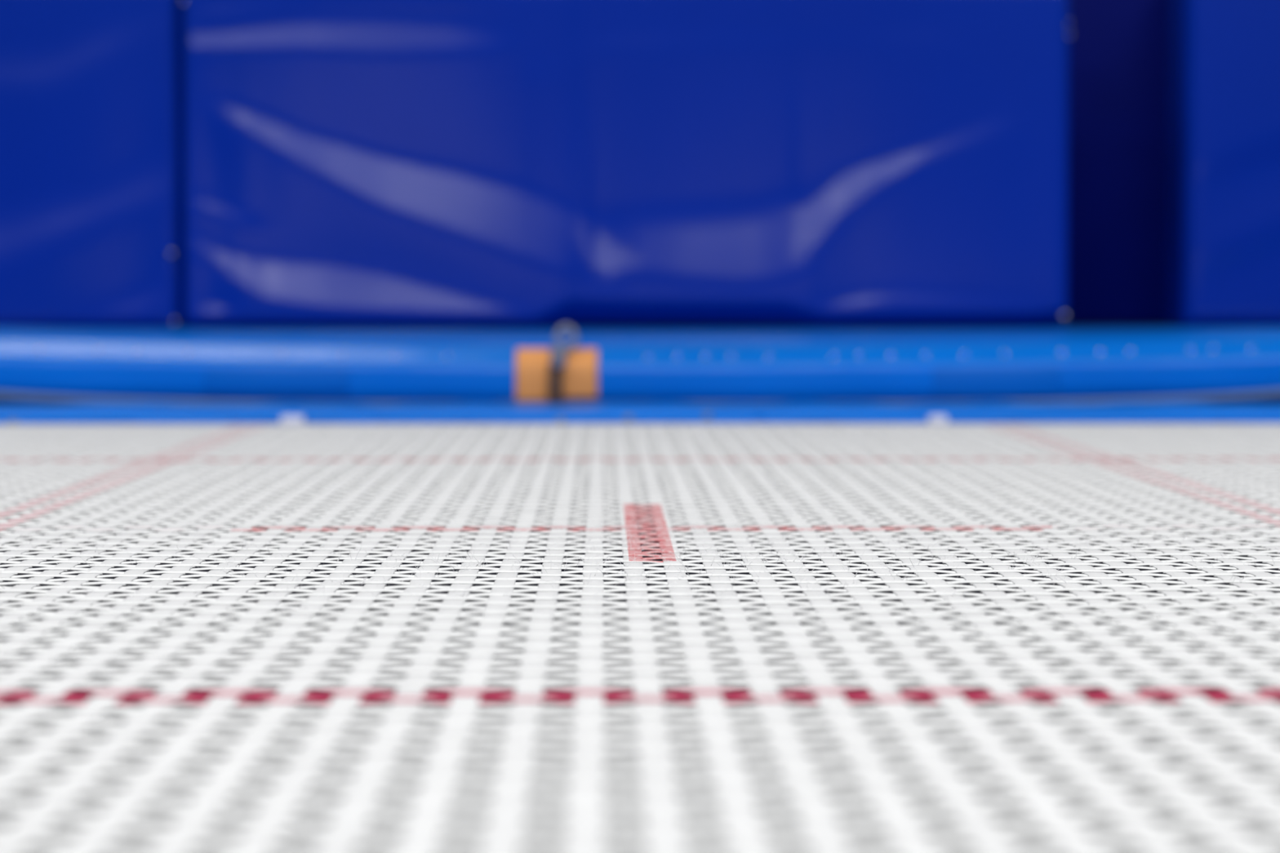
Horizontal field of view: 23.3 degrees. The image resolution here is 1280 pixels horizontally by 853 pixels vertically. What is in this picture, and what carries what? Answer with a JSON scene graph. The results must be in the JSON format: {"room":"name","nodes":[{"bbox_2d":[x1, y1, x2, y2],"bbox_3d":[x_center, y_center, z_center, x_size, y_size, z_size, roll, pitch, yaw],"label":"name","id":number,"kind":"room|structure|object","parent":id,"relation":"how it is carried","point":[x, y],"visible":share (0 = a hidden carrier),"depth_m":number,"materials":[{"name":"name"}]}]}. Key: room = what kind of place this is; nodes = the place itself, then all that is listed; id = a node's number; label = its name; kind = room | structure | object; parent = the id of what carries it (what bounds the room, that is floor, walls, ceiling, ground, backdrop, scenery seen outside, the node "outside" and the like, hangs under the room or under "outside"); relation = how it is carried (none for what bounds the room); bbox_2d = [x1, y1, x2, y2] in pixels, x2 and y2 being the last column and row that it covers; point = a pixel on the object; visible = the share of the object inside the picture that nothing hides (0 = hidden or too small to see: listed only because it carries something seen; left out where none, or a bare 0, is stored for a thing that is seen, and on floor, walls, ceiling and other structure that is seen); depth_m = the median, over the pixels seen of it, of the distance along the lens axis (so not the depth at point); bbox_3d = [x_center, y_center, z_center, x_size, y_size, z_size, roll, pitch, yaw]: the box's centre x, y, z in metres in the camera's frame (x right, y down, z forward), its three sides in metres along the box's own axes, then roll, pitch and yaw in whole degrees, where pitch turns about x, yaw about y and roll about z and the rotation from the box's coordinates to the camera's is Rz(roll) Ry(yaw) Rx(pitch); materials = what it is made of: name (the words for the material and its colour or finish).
{"room":"trampoline gym","nodes":[
{"label":"trampoline gym","id":0,"kind":"room"},
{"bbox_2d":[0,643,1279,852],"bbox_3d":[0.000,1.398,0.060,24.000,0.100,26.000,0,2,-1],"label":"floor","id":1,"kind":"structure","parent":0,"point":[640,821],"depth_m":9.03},
{"bbox_2d":[0,414,1279,852],"bbox_3d":[0.006,0.656,2.551,2.886,1.170,4.859,0,2,-1],"label":"trampoline","id":2,"kind":"object","parent":1,"relation":"on","point":[290,443],"visible":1,"depth_m":1.78,"materials":[{"name":"white fabric"}]},
{"bbox_2d":[0,400,1279,433],"bbox_3d":[-0.019,-0.018,4.795,2.920,0.038,0.388,0,2,-1],"label":"frame","id":3,"kind":"object","parent":2,"relation":"attached to","point":[990,411],"visible":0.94,"depth_m":4.61,"materials":[{"name":"blue plastic"}]},
{"bbox_2d":[0,399,1279,404],"bbox_3d":[-0.022,0.517,5.928,3.400,1.159,1.800,0,2,-1],"label":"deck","id":4,"kind":"object","parent":1,"relation":"on","point":[1277,401],"visible":0.02,"depth_m":5.46,"materials":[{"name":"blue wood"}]},
{"bbox_2d":[0,326,1279,404],"bbox_3d":[0.005,-0.120,5.659,3.350,0.132,1.344,0,2,-1],"label":"pad","id":5,"kind":"object","parent":4,"relation":"on","point":[1076,365],"visible":0.91,"depth_m":5.01,"materials":[{"name":"blue plastic"}]},
{"bbox_2d":[0,0,185,327],"bbox_3d":[-1.202,-0.513,5.897,0.678,0.648,0.204,0,2,-1],"label":"mat","id":6,"kind":"object","parent":5,"relation":"on","point":[91,231],"visible":1,"depth_m":5.81,"materials":[{"name":"blue plastic"}]},
{"bbox_2d":[515,324,597,404],"bbox_3d":[-0.135,-0.100,5.005,0.132,0.131,0.069,0,2,-1],"label":"fastener","id":7,"kind":"object","parent":5,"relation":"attached to","point":[550,375],"visible":0.94,"depth_m":5.00,"materials":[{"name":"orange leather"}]},
{"bbox_2d":[180,0,1071,327],"bbox_3d":[-0.025,-0.510,5.881,1.662,0.644,0.205,0,2,-1],"label":"mat","id":8,"kind":"object","parent":5,"relation":"on","point":[347,163],"visible":1,"depth_m":5.79,"materials":[{"name":"blue plastic"}]},
{"bbox_2d":[1064,0,1168,325],"bbox_3d":[1.013,-0.581,6.251,0.491,0.755,0.086,0,2,-1],"label":"mat","id":9,"kind":"object","parent":5,"relation":"on","point":[1118,68],"visible":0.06,"depth_m":6.22,"materials":[{"name":"blue plastic"}]},
{"bbox_2d":[1165,0,1279,326],"bbox_3d":[1.328,-0.549,6.096,0.550,0.704,0.207,0,2,-1],"label":"mat","id":10,"kind":"object","parent":5,"relation":"on","point":[1223,248],"visible":1,"depth_m":6.00,"materials":[{"name":"blue plastic"}]},
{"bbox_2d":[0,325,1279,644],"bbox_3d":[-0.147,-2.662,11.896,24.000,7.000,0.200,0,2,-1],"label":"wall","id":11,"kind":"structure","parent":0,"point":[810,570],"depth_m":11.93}
]}

